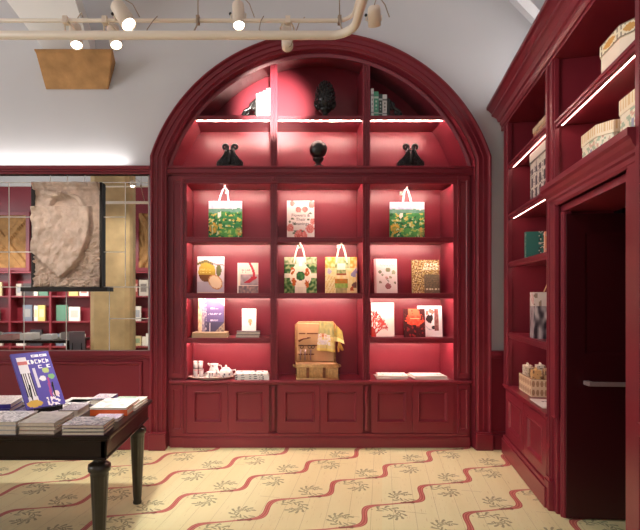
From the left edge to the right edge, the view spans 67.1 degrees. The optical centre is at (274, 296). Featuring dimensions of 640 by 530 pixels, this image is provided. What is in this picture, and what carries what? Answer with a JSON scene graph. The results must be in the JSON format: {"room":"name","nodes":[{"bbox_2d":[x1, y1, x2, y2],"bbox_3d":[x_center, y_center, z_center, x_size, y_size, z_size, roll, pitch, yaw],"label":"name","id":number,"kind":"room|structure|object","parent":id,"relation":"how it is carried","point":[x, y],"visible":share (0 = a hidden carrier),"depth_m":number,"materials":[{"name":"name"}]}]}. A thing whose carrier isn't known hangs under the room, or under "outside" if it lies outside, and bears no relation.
{"room":"bookshop","nodes":[
{"label":"bookshop","id":0,"kind":"room"},
{"bbox_2d":[0,0,542,349],"bbox_3d":[-2.650,-1.300,4.920,11.900,5.700,0.001,0,0,0],"label":"wall","id":1,"kind":"structure","parent":0,"point":[471,45],"depth_m":4.92,"materials":[{"name":"white paint"}]},
{"bbox_2d":[6,0,94,48],"bbox_3d":[-2.241,-2.784,4.495,0.801,0.627,0.930,0,0,0],"label":"trim","id":2,"kind":"structure","parent":1,"relation":"attached to","point":[22,8],"depth_m":4.55,"materials":[{"name":"white paint"}]},
{"bbox_2d":[0,175,148,349],"bbox_3d":[-2.901,-0.354,4.912,3.218,1.814,0.015,0,0,0],"label":"mirror","id":3,"kind":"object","parent":1,"relation":"attached to","point":[117,318],"depth_m":4.90,"materials":[{"name":"clear mirror"}]},
{"bbox_2d":[20,181,109,290],"bbox_3d":[-2.116,-0.610,4.782,0.870,1.107,0.239,0,0,0],"label":"relief","id":4,"kind":"object","parent":3,"relation":"attached to","point":[67,218],"visible":1,"depth_m":4.80,"materials":[{"name":"beige stone"}]},
{"bbox_2d":[0,350,149,449],"bbox_3d":[-4.930,1.048,4.883,7.339,1.004,0.075,0,0,0],"label":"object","id":5,"kind":"structure","parent":1,"relation":"attached to","point":[79,373],"depth_m":4.89,"materials":[{"name":"red paint"}]},
{"bbox_2d":[34,49,115,88],"bbox_3d":[-1.959,-2.264,4.782,0.770,0.277,0.275,0,0,0],"label":"stone corbel","id":6,"kind":"object","parent":1,"relation":"attached to","point":[60,68],"visible":1,"depth_m":4.76,"materials":[{"name":"brown stone"}]},
{"bbox_2d":[0,165,149,174],"bbox_3d":[-4.930,-1.286,4.878,7.339,0.080,0.085,0,0,0],"label":"trim","id":7,"kind":"structure","parent":1,"relation":"attached to","point":[4,169],"depth_m":4.86,"materials":[{"name":"red paint"}]},
{"bbox_2d":[490,350,505,449],"bbox_3d":[2.462,1.048,4.883,0.577,1.004,0.075,0,0,0],"label":"wainscoting","id":8,"kind":"structure","parent":1,"relation":"attached to","point":[498,390],"depth_m":4.89,"materials":[{"name":"red paint"}]},
{"bbox_2d":[0,446,625,529],"bbox_3d":[-1.550,1.600,1.100,14.500,0.100,9.000,0,0,0],"label":"floor","id":9,"kind":"structure","parent":0,"point":[183,488],"depth_m":3.85,"materials":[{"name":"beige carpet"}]},
{"bbox_2d":[0,399,152,529],"bbox_3d":[-2.022,1.170,3.220,2.155,0.760,0.980,0,0,0],"label":"display table","id":10,"kind":"object","parent":9,"relation":"on","point":[98,449],"visible":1,"depth_m":2.78,"materials":[{"name":"brown wood"}]},
{"bbox_2d":[0,429,18,434],"bbox_3d":[-1.616,0.776,2.884,0.263,0.026,0.270,0,0,0],"label":"book","id":11,"kind":"object","parent":10,"relation":"on","point":[2,432],"visible":0.05,"depth_m":2.75,"materials":[{"name":"beige paper"}]},
{"bbox_2d":[0,424,18,429],"bbox_3d":[-1.614,0.750,2.882,0.263,0.026,0.270,0,0,1],"label":"book","id":12,"kind":"object","parent":11,"relation":"on","point":[16,427],"visible":0.11,"depth_m":2.75,"materials":[{"name":"beige paper"}]},
{"bbox_2d":[0,411,37,425],"bbox_3d":[-1.617,0.725,2.881,0.263,0.022,0.270,0,0,-1],"label":"book","id":13,"kind":"object","parent":12,"relation":"on","point":[7,418],"visible":0.98,"depth_m":2.87,"materials":[{"name":"white paper"}]},
{"bbox_2d":[0,401,22,410],"bbox_3d":[-1.948,0.774,3.361,0.257,0.030,0.240,0,0,-9],"label":"book","id":14,"kind":"object","parent":10,"relation":"on","point":[15,407],"visible":0.27,"depth_m":3.36,"materials":[{"name":"white paper"}]},
{"bbox_2d":[0,397,21,408],"bbox_3d":[-1.946,0.744,3.362,0.257,0.030,0.240,0,0,-10],"label":"book","id":15,"kind":"object","parent":14,"relation":"on","point":[6,402],"visible":1,"depth_m":3.35,"materials":[{"name":"white paper"}]},
{"bbox_2d":[0,395,22,398],"bbox_3d":[-2.026,0.774,3.609,0.205,0.030,0.200,0,0,-1],"label":"book","id":16,"kind":"object","parent":10,"relation":"on","point":[1,396],"visible":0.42,"depth_m":3.66,"materials":[{"name":"white paper"}]},
{"bbox_2d":[15,406,33,410],"bbox_3d":[-1.707,0.781,3.327,0.129,0.016,0.150,0,0,-1],"label":"book","id":17,"kind":"object","parent":10,"relation":"on","point":[24,407],"visible":0.35,"depth_m":3.30,"materials":[{"name":"white paper"}]},
{"bbox_2d":[18,426,61,434],"bbox_3d":[-1.369,0.778,2.890,0.210,0.022,0.270,0,0,1],"label":"book","id":18,"kind":"object","parent":10,"relation":"on","point":[26,432],"visible":0.17,"depth_m":2.76,"materials":[{"name":"beige paper"}]},
{"bbox_2d":[19,415,74,430],"bbox_3d":[-1.369,0.756,2.893,0.210,0.022,0.270,0,0,0],"label":"book","id":19,"kind":"object","parent":18,"relation":"on","point":[54,428],"visible":0.2,"depth_m":2.76,"materials":[{"name":"beige paper"}]},
{"bbox_2d":[18,412,72,426],"bbox_3d":[-1.372,0.733,2.892,0.210,0.022,0.270,0,0,0],"label":"book","id":20,"kind":"object","parent":19,"relation":"on","point":[41,419],"visible":1,"depth_m":2.83,"materials":[{"name":"beige paper"}]},
{"bbox_2d":[29,381,62,412],"bbox_3d":[-1.518,0.679,3.147,0.155,0.223,0.180,0,0,38],"label":"book stand","id":21,"kind":"object","parent":10,"relation":"on","point":[58,407],"visible":0.65,"depth_m":3.10,"materials":[{"name":"black plastic"}]},
{"bbox_2d":[10,351,65,410],"bbox_3d":[-1.578,0.548,3.194,0.254,0.341,0.251,0,0,38],"label":"book","id":22,"kind":"object","parent":21,"relation":"on","point":[36,370],"visible":1,"depth_m":3.18,"materials":[{"name":"purple paper"}]},
{"bbox_2d":[59,403,88,416],"bbox_3d":[-1.351,0.764,3.236,0.124,0.050,0.200,0,0,0],"label":"book","id":23,"kind":"object","parent":10,"relation":"on","point":[78,409],"visible":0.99,"depth_m":3.21,"materials":[{"name":"white paper"}]},
{"bbox_2d":[65,399,90,405],"bbox_3d":[-1.448,0.781,3.556,0.160,0.016,0.160,0,0,0],"label":"book","id":24,"kind":"object","parent":10,"relation":"on","point":[81,400],"visible":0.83,"depth_m":3.55,"materials":[{"name":"paper"}]},
{"bbox_2d":[65,397,92,402],"bbox_3d":[-1.477,0.781,3.617,0.184,0.016,0.180,0,0,1],"label":"book","id":25,"kind":"object","parent":10,"relation":"on","point":[71,398],"visible":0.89,"depth_m":3.66,"materials":[{"name":"white paper"}]},
{"bbox_2d":[61,423,114,435],"bbox_3d":[-1.097,0.780,2.830,0.242,0.019,0.190,0,0,-1],"label":"book","id":26,"kind":"object","parent":10,"relation":"on","point":[112,426],"visible":0.23,"depth_m":2.74,"materials":[{"name":"beige paper"}]},
{"bbox_2d":[62,420,114,431],"bbox_3d":[-1.097,0.760,2.831,0.242,0.019,0.190,0,0,-1],"label":"book","id":27,"kind":"object","parent":26,"relation":"on","point":[112,423],"visible":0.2,"depth_m":2.74,"materials":[{"name":"beige paper"}]},
{"bbox_2d":[61,417,114,427],"bbox_3d":[-1.098,0.741,2.835,0.242,0.019,0.190,0,0,0],"label":"book","id":28,"kind":"object","parent":27,"relation":"on","point":[76,422],"visible":1,"depth_m":2.80,"materials":[{"name":"white paper"}]},
{"bbox_2d":[90,394,117,404],"bbox_3d":[-1.281,0.767,3.605,0.143,0.045,0.190,0,0,-1],"label":"book","id":29,"kind":"object","parent":10,"relation":"on","point":[99,397],"visible":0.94,"depth_m":3.56,"materials":[{"name":"white paper"}]},
{"bbox_2d":[95,414,123,420],"bbox_3d":[-1.080,0.780,3.110,0.165,0.018,0.130,0,0,-1],"label":"book","id":30,"kind":"object","parent":10,"relation":"on","point":[118,417],"visible":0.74,"depth_m":3.12,"materials":[{"name":"paper"}]},
{"bbox_2d":[90,400,139,415],"bbox_3d":[-1.105,0.768,3.336,0.246,0.042,0.300,0,0,0],"label":"book","id":31,"kind":"object","parent":10,"relation":"on","point":[129,410],"visible":0.23,"depth_m":3.19,"materials":[{"name":"orange paper"}]},
{"bbox_2d":[89,398,139,409],"bbox_3d":[-1.107,0.741,3.334,0.246,0.012,0.300,0,0,1],"label":"book","id":32,"kind":"object","parent":31,"relation":"on","point":[107,403],"visible":1,"depth_m":3.28,"materials":[{"name":"white paper"}]},
{"bbox_2d":[117,396,136,397],"bbox_3d":[-1.115,0.772,3.572,0.138,0.035,0.150,0,0,0],"label":"book","id":33,"kind":"object","parent":10,"relation":"on","point":[119,396],"visible":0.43,"depth_m":3.60,"materials":[{"name":"white paper"}]},
{"bbox_2d":[133,399,147,410],"bbox_3d":[-1.000,0.779,3.475,0.073,0.020,0.300,0,0,2],"label":"book","id":34,"kind":"object","parent":10,"relation":"on","point":[145,401],"visible":0.29,"depth_m":3.44,"materials":[{"name":"white paper"}]},
{"bbox_2d":[133,396,147,407],"bbox_3d":[-1.005,0.760,3.475,0.073,0.018,0.300,0,0,3],"label":"book","id":35,"kind":"object","parent":34,"relation":"on","point":[142,398],"visible":0.46,"depth_m":3.52,"materials":[{"name":"white paper"}]},
{"bbox_2d":[148,34,493,450],"bbox_3d":[0.463,-0.575,5.112,3.482,4.250,0.555,0,0,0],"label":"bookcase","id":36,"kind":"object","parent":9,"relation":"on","point":[351,194],"depth_m":4.97,"materials":[{"name":"red paint"}]},
{"bbox_2d":[197,257,223,292],"bbox_3d":[-0.687,-0.236,5.137,0.286,0.394,0.062,0,0,0],"label":"book","id":37,"kind":"object","parent":36,"relation":"on","point":[210,270],"visible":0.98,"depth_m":5.12,"materials":[{"name":"white paper"}]},
{"bbox_2d":[192,334,228,337],"bbox_3d":[-0.683,0.412,5.120,0.370,0.026,0.250,0,0,0],"label":"book","id":38,"kind":"object","parent":36,"relation":"on","point":[193,336],"visible":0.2,"depth_m":5.00,"materials":[{"name":"beige paper"}]},
{"bbox_2d":[192,331,228,334],"bbox_3d":[-0.683,0.385,5.120,0.360,0.026,0.250,0,0,0],"label":"book","id":39,"kind":"object","parent":38,"relation":"on","point":[195,332],"visible":0.74,"depth_m":5.00,"materials":[{"name":"beige paper"}]},
{"bbox_2d":[198,298,224,331],"bbox_3d":[-0.680,0.191,5.135,0.277,0.360,0.062,0,0,0],"label":"book","id":40,"kind":"object","parent":39,"relation":"on","point":[211,311],"visible":0.99,"depth_m":5.12,"materials":[{"name":"purple paper"}]},
{"bbox_2d":[188,374,234,379],"bbox_3d":[-0.677,0.846,5.080,0.503,0.024,0.315,0,0,0],"label":"serving tray","id":41,"kind":"object","parent":36,"relation":"on","point":[204,377],"visible":0.64,"depth_m":5.02,"materials":[{"name":"white ceramic"}]},
{"bbox_2d":[193,369,197,376],"bbox_3d":[-0.845,0.807,5.110,0.059,0.084,0.058,0,0,0],"label":"glass tumbler","id":42,"kind":"object","parent":41,"relation":"on","point":[195,371],"visible":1,"depth_m":5.09,"materials":[{"name":"white"}]},
{"bbox_2d":[193,361,197,368],"bbox_3d":[-0.844,0.723,5.110,0.059,0.084,0.058,0,0,0],"label":"glass tumbler","id":43,"kind":"object","parent":42,"relation":"on","point":[195,363],"visible":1,"depth_m":5.09,"materials":[{"name":"white"}]},
{"bbox_2d":[199,369,203,376],"bbox_3d":[-0.785,0.807,5.110,0.059,0.084,0.058,0,0,0],"label":"glass tumbler","id":44,"kind":"object","parent":41,"relation":"on","point":[201,371],"visible":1,"depth_m":5.09,"materials":[{"name":"white"}]},
{"bbox_2d":[198,361,202,368],"bbox_3d":[-0.792,0.723,5.110,0.059,0.084,0.058,0,0,0],"label":"glass tumbler","id":45,"kind":"object","parent":44,"relation":"on","point":[200,363],"visible":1,"depth_m":5.09,"materials":[{"name":"white"}]},
{"bbox_2d":[205,371,214,377],"bbox_3d":[-0.677,0.816,5.032,0.093,0.068,0.086,0,0,40],"label":"tea cup","id":46,"kind":"object","parent":41,"relation":"on","point":[210,374],"visible":0.9,"depth_m":5.00,"materials":[{"name":"white ceramic"}]},
{"bbox_2d":[208,363,221,376],"bbox_3d":[-0.644,0.776,5.141,0.124,0.146,0.122,0,0,-44],"label":"jug","id":47,"kind":"object","parent":41,"relation":"on","point":[213,366],"visible":0.75,"depth_m":5.10,"materials":[{"name":"white ceramic"}]},
{"bbox_2d":[215,365,235,377],"bbox_3d":[-0.518,0.783,5.070,0.186,0.133,0.143,0,0,37],"label":"teapot","id":48,"kind":"object","parent":41,"relation":"on","point":[225,372],"visible":0.94,"depth_m":5.03,"materials":[{"name":"white ceramic"}]},
{"bbox_2d":[237,263,257,292],"bbox_3d":[-0.290,-0.202,5.134,0.222,0.326,0.057,0,0,0],"label":"book","id":49,"kind":"object","parent":36,"relation":"on","point":[247,273],"visible":0.98,"depth_m":5.12,"materials":[{"name":"white paper"}]},
{"bbox_2d":[236,335,259,337],"bbox_3d":[-0.288,0.410,5.120,0.250,0.030,0.200,0,0,0],"label":"book","id":50,"kind":"object","parent":36,"relation":"on","point":[237,336],"visible":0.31,"depth_m":5.02,"materials":[{"name":"grey paper"}]},
{"bbox_2d":[236,330,259,334],"bbox_3d":[-0.284,0.379,5.120,0.250,0.030,0.200,0,0,-3],"label":"book","id":51,"kind":"object","parent":50,"relation":"on","point":[239,332],"visible":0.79,"depth_m":5.03,"materials":[{"name":"grey paper"}]},
{"bbox_2d":[242,309,255,330],"bbox_3d":[-0.276,0.244,5.130,0.152,0.238,0.061,0,0,0],"label":"book","id":52,"kind":"object","parent":51,"relation":"on","point":[248,315],"visible":1,"depth_m":5.11,"materials":[{"name":"white paper"}]},
{"bbox_2d":[241,98,256,115],"bbox_3d":[-0.268,-1.976,5.020,0.168,0.198,0.077,0,0,0],"label":"bookend","id":53,"kind":"object","parent":36,"relation":"on","point":[252,105],"visible":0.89,"depth_m":5.01,"materials":[{"name":"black metal"}]},
{"bbox_2d":[235,370,269,379],"bbox_3d":[-0.237,0.827,5.080,0.354,0.060,0.260,0,0,0],"label":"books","id":54,"kind":"object","parent":36,"relation":"on","point":[240,374],"visible":1,"depth_m":4.96,"materials":[{"name":"paper"}]},
{"bbox_2d":[256,94,259,115],"bbox_3d":[-0.180,-2.000,5.120,0.031,0.246,0.200,0,0,0],"label":"book","id":55,"kind":"object","parent":36,"relation":"on","point":[257,95],"visible":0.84,"depth_m":5.02,"materials":[{"name":"white paper"}]},
{"bbox_2d":[260,92,262,115],"bbox_3d":[-0.143,-2.008,5.120,0.034,0.261,0.200,0,0,0],"label":"book","id":56,"kind":"object","parent":36,"relation":"on","point":[261,93],"visible":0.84,"depth_m":5.02,"materials":[{"name":"white paper"}]},
{"bbox_2d":[263,91,266,115],"bbox_3d":[-0.105,-2.016,5.120,0.032,0.277,0.200,0,0,0],"label":"book","id":57,"kind":"object","parent":36,"relation":"on","point":[264,92],"visible":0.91,"depth_m":5.02,"materials":[{"name":"white paper"}]},
{"bbox_2d":[267,88,269,115],"bbox_3d":[-0.067,-2.029,5.120,0.036,0.303,0.200,0,0,0],"label":"book","id":58,"kind":"object","parent":36,"relation":"on","point":[268,89],"visible":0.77,"depth_m":5.02,"materials":[{"name":"white paper"}]},
{"bbox_2d":[287,201,313,236],"bbox_3d":[0.274,-0.826,5.138,0.292,0.413,0.064,0,0,0],"label":"book","id":59,"kind":"object","parent":36,"relation":"on","point":[300,214],"visible":0.95,"depth_m":5.12,"materials":[{"name":"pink paper"}]},
{"bbox_2d":[293,321,340,379],"bbox_3d":[0.444,0.563,5.098,0.508,0.599,0.289,0,0,0],"label":"basket","id":60,"kind":"object","parent":36,"relation":"on","point":[311,364],"visible":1,"depth_m":5.20,"materials":[{"name":"wicker"}]},
{"bbox_2d":[317,321,343,351],"bbox_3d":[0.595,0.425,5.181,0.298,0.336,0.099,0,0,0],"label":"scarf","id":61,"kind":"object","parent":60,"relation":"on","point":[327,336],"visible":1,"depth_m":5.17,"materials":[{"name":"fabric"}]},
{"bbox_2d":[309,140,326,165],"bbox_3d":[0.451,-1.485,5.000,0.184,0.280,0.184,0,0,0],"label":"ball finial","id":62,"kind":"object","parent":36,"relation":"on","point":[318,149],"visible":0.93,"depth_m":4.94,"materials":[{"name":"black metal"}]},
{"bbox_2d":[169,374,471,384],"bbox_3d":[0.470,0.880,5.141,3.121,0.045,0.438,0,0,0],"label":"countertop","id":63,"kind":"structure","parent":36,"relation":"on","point":[282,379],"depth_m":4.93,"materials":[{"name":"red paint"}]},
{"bbox_2d":[314,80,335,115],"bbox_3d":[0.527,-2.075,5.059,0.222,0.394,0.222,0,0,-22],"label":"finial","id":64,"kind":"object","parent":36,"relation":"on","point":[325,97],"visible":1,"depth_m":5.00,"materials":[{"name":"black metal"}]},
{"bbox_2d":[370,88,373,115],"bbox_3d":[1.018,-2.029,5.120,0.029,0.303,0.200,0,0,0],"label":"book","id":65,"kind":"object","parent":36,"relation":"on","point":[371,89],"visible":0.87,"depth_m":5.02,"materials":[{"name":"white paper"}]},
{"bbox_2d":[374,91,378,115],"bbox_3d":[1.058,-2.013,5.120,0.048,0.272,0.200,0,0,0],"label":"book","id":66,"kind":"object","parent":36,"relation":"on","point":[376,93],"visible":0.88,"depth_m":5.02,"materials":[{"name":"green paper"}]},
{"bbox_2d":[379,94,381,115],"bbox_3d":[1.104,-2.000,5.120,0.037,0.246,0.200,0,0,0],"label":"book","id":67,"kind":"object","parent":36,"relation":"on","point":[380,95],"visible":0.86,"depth_m":5.02,"materials":[{"name":"black paper"}]},
{"bbox_2d":[370,303,394,336],"bbox_3d":[1.149,0.243,5.136,0.245,0.363,0.060,0,0,0],"label":"book","id":68,"kind":"object","parent":36,"relation":"on","point":[382,314],"visible":1,"depth_m":5.12,"materials":[{"name":"white paper"}]},
{"bbox_2d":[382,94,386,115],"bbox_3d":[1.148,-1.998,5.120,0.046,0.240,0.200,0,0,0],"label":"book","id":69,"kind":"object","parent":36,"relation":"on","point":[384,96],"visible":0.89,"depth_m":5.02,"materials":[{"name":"white paper"}]},
{"bbox_2d":[374,259,397,292],"bbox_3d":[1.182,-0.223,5.136,0.243,0.368,0.060,0,0,0],"label":"book","id":70,"kind":"object","parent":36,"relation":"on","point":[385,270],"visible":0.99,"depth_m":5.12,"materials":[{"name":"paper"}]},
{"bbox_2d":[373,372,407,378],"bbox_3d":[1.236,0.839,5.114,0.349,0.035,0.272,0,0,0],"label":"book","id":71,"kind":"object","parent":36,"relation":"on","point":[379,375],"visible":1,"depth_m":5.03,"materials":[{"name":"white paper"}]},
{"bbox_2d":[387,98,402,115],"bbox_3d":[1.251,-1.976,5.020,0.168,0.198,0.077,0,0,0],"label":"bookend","id":72,"kind":"object","parent":36,"relation":"on","point":[390,105],"visible":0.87,"depth_m":5.00,"materials":[{"name":"black metal"}]},
{"bbox_2d":[403,309,425,336],"bbox_3d":[1.476,0.275,5.083,0.222,0.300,0.048,0,0,0],"label":"book","id":73,"kind":"object","parent":36,"relation":"on","point":[414,319],"visible":1,"depth_m":5.07,"materials":[{"name":"red paper"}]},
{"bbox_2d":[411,260,439,292],"bbox_3d":[1.610,-0.218,5.135,0.292,0.358,0.059,0,0,0],"label":"book","id":74,"kind":"object","parent":36,"relation":"on","point":[425,276],"visible":0.98,"depth_m":5.12,"materials":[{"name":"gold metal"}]},
{"bbox_2d":[407,373,448,379],"bbox_3d":[1.618,0.839,5.103,0.401,0.035,0.286,0,0,0],"label":"pile","id":75,"kind":"object","parent":36,"relation":"on","point":[418,376],"visible":0.99,"depth_m":4.99,"materials":[{"name":"white paper"}]},
{"bbox_2d":[417,306,442,336],"bbox_3d":[1.655,0.259,5.134,0.256,0.331,0.053,0,0,0],"label":"book","id":76,"kind":"object","parent":36,"relation":"on","point":[433,314],"visible":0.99,"depth_m":5.12,"materials":[{"name":"white paper"}]},
{"bbox_3d":[-0.537,-1.174,5.244,0.040,0.042,0.233,0,0,0],"label":"peg","id":77,"kind":"object","parent":36,"relation":"attached to","visible":0},
{"bbox_2d":[209,187,241,236],"bbox_3d":[-0.533,-0.898,5.160,0.361,0.558,0.044,0,0,0],"label":"tote bag","id":78,"kind":"object","parent":77,"relation":"hanging from","point":[225,217],"visible":0.9,"depth_m":5.15,"materials":[{"name":"fabric"}]},
{"bbox_3d":[1.411,-1.158,5.244,0.040,0.042,0.233,0,0,0],"label":"peg","id":79,"kind":"object","parent":36,"relation":"attached to","visible":0},
{"bbox_2d":[389,189,424,236],"bbox_3d":[1.419,-0.890,5.160,0.374,0.542,0.044,0,0,0],"label":"tote bag","id":80,"kind":"object","parent":79,"relation":"hanging from","point":[406,219],"visible":0.9,"depth_m":5.15,"materials":[{"name":"fabric"}]},
{"bbox_3d":[0.269,-0.567,5.244,0.040,0.042,0.233,0,0,0],"label":"peg","id":81,"kind":"object","parent":36,"relation":"attached to","visible":0},
{"bbox_2d":[284,244,316,292],"bbox_3d":[0.274,-0.304,5.160,0.350,0.530,0.044,0,0,0],"label":"tote bag","id":82,"kind":"object","parent":81,"relation":"hanging from","point":[300,273],"visible":0.96,"depth_m":5.15,"materials":[{"name":"fabric"}]},
{"bbox_3d":[0.712,-0.567,5.244,0.040,0.042,0.233,0,0,0],"label":"peg","id":83,"kind":"object","parent":36,"relation":"attached to","visible":0},
{"bbox_2d":[325,244,356,292],"bbox_3d":[0.712,-0.304,5.160,0.344,0.530,0.044,0,0,0],"label":"tote bag","id":84,"kind":"object","parent":83,"relation":"hanging from","point":[340,272],"visible":0.95,"depth_m":5.15,"materials":[{"name":"fabric"}]},
{"bbox_2d":[486,0,639,529],"bbox_3d":[2.180,-0.198,3.257,0.750,3.495,3.379,0,0,13],"label":"bookcase","id":85,"kind":"object","parent":9,"relation":"on","point":[555,74],"visible":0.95,"depth_m":3.40,"materials":[{"name":"red paint"}]},
{"bbox_2d":[503,383,546,418],"bbox_3d":[2.327,0.882,4.122,0.400,0.045,1.289,0,0,13],"label":"countertop","id":86,"kind":"structure","parent":85,"relation":"on","point":[515,390],"depth_m":4.11,"materials":[{"name":"red paint"}]},
{"bbox_2d":[519,373,546,397],"bbox_3d":[2.346,0.785,4.296,0.200,0.150,0.380,0,0,13],"label":"woven basket","id":87,"kind":"object","parent":85,"relation":"on","point":[532,387],"visible":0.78,"depth_m":4.13,"materials":[{"name":"beige wicker"}]},
{"bbox_2d":[522,362,532,374],"bbox_3d":[2.319,0.656,4.405,0.070,0.107,0.070,0,0,13],"label":"packet","id":88,"kind":"object","parent":87,"relation":"on","point":[527,363],"visible":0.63,"depth_m":4.40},
{"bbox_2d":[525,365,532,375],"bbox_3d":[2.301,0.661,4.327,0.070,0.097,0.070,0,0,13],"label":"packet","id":89,"kind":"object","parent":87,"relation":"on","point":[530,366],"visible":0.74,"depth_m":4.31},
{"bbox_2d":[530,367,541,378],"bbox_3d":[2.267,0.661,4.170,0.070,0.097,0.070,0,0,13],"label":"packet","id":90,"kind":"object","parent":87,"relation":"on","point":[534,373],"visible":1,"depth_m":4.14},
{"bbox_2d":[535,362,545,370],"bbox_3d":[2.396,0.651,4.336,0.070,0.117,0.070,0,0,13],"label":"packet","id":91,"kind":"object","parent":87,"relation":"on","point":[539,366],"visible":0.32,"depth_m":4.31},
{"bbox_2d":[542,368,546,378],"bbox_3d":[2.366,0.656,4.158,0.070,0.107,0.070,0,0,13],"label":"packet","id":92,"kind":"object","parent":87,"relation":"on","point":[544,370],"visible":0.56,"depth_m":4.15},
{"bbox_2d":[524,231,544,257],"bbox_3d":[2.258,-0.443,4.039,0.280,0.215,0.050,0,0,13],"label":"book","id":93,"kind":"object","parent":85,"relation":"on","point":[533,241],"visible":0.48,"depth_m":4.03,"materials":[{"name":"green paper"}]},
{"bbox_2d":[530,141,544,199],"bbox_3d":[2.276,-1.012,3.892,0.270,0.420,0.430,0,0,13],"label":"gift box","id":94,"kind":"object","parent":85,"relation":"on","point":[537,157],"visible":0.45,"depth_m":3.94,"materials":[{"name":"beige cardboard"}]},
{"bbox_2d":[529,398,546,408],"bbox_3d":[2.185,0.856,3.851,0.170,0.006,0.340,0,0,13],"label":"card","id":95,"kind":"object","parent":85,"relation":"on","point":[542,403],"visible":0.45,"depth_m":3.88,"materials":[{"name":"white paper"}]},
{"bbox_2d":[530,284,546,338],"bbox_3d":[2.298,0.108,3.989,0.300,0.474,0.100,0,0,13],"label":"tote bag","id":96,"kind":"object","parent":85,"relation":"on","point":[538,300],"visible":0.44,"depth_m":3.97,"materials":[{"name":"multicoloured fabric"}]},
{"bbox_2d":[533,116,544,136],"bbox_3d":[2.241,-1.353,3.848,0.230,0.115,0.330,0,0,13],"label":"gift box","id":97,"kind":"object","parent":85,"relation":"on","point":[541,124],"visible":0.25,"depth_m":3.87,"materials":[{"name":"beige cardboard"}]},
{"bbox_2d":[544,231,546,251],"bbox_3d":[2.199,-0.420,3.684,0.240,0.170,0.028,0,0,13],"label":"book","id":98,"kind":"object","parent":85,"relation":"on","point":[545,232],"visible":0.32,"depth_m":3.69,"materials":[{"name":"beige paper"}]},
{"bbox_2d":[566,213,625,519],"bbox_3d":[2.471,0.480,3.300,0.880,2.120,0.120,0,0,4],"label":"door","id":99,"kind":"structure","parent":85,"relation":"attached to","point":[595,242],"depth_m":3.33,"materials":[{"name":"red paint"}]},
{"bbox_2d":[581,119,619,157],"bbox_3d":[2.070,-0.917,2.923,0.290,0.210,0.370,0,0,13],"label":"box","id":100,"kind":"object","parent":85,"relation":"on","point":[599,134],"visible":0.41,"depth_m":2.84,"materials":[{"name":"beige cardboard"}]},
{"bbox_2d":[600,18,634,72],"bbox_3d":[2.007,-1.350,2.640,0.300,0.200,0.400,0,0,13],"label":"box","id":101,"kind":"object","parent":85,"relation":"on","point":[623,35],"visible":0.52,"depth_m":2.59,"materials":[{"name":"beige cardboard"}]},
{"bbox_2d":[619,89,634,131],"bbox_3d":[1.961,-0.929,2.436,0.290,0.235,0.370,0,0,13],"label":"box","id":102,"kind":"object","parent":85,"relation":"on","point":[627,104],"visible":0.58,"depth_m":2.48,"materials":[{"name":"beige cardboard"}]},
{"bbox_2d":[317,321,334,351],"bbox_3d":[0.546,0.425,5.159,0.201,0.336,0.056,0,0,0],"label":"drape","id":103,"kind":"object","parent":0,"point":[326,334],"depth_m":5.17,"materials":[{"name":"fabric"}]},
{"bbox_2d":[543,0,622,212],"bbox_3d":[1.866,-1.300,0.725,0.100,5.700,9.900,0,0,13],"label":"wall","id":104,"kind":"structure","parent":0,"point":[620,210],"depth_m":3.51,"materials":[{"name":"white paint"}]},
{"bbox_2d":[508,0,539,23],"bbox_3d":[2.284,-2.793,4.514,1.598,0.698,0.220,0,0,-27],"label":"trim","id":105,"kind":"structure","parent":104,"relation":"attached to","point":[526,8],"depth_m":4.53,"materials":[{"name":"white paint"}]},
{"bbox_3d":[-1.550,-4.200,0.810,14.500,0.100,8.420,0,0,0],"label":"ceiling","id":106,"kind":"structure","parent":0,"visible":0},
{"bbox_2d":[0,0,367,51],"bbox_3d":[-1.369,-2.772,1.820,3.662,2.755,2.441,0,0,0],"label":"light","id":107,"kind":"object","parent":106,"relation":"hanging from","point":[357,13],"depth_m":2.60,"materials":[{"name":"beige metal"}]},
{"bbox_2d":[364,0,389,27],"bbox_3d":[0.586,-1.644,2.796,0.135,0.154,0.104,0,0,-40],"label":"track spotlight","id":108,"kind":"object","parent":107,"relation":"attached to","point":[374,15],"visible":1,"depth_m":2.77,"materials":[{"name":"beige metal"}]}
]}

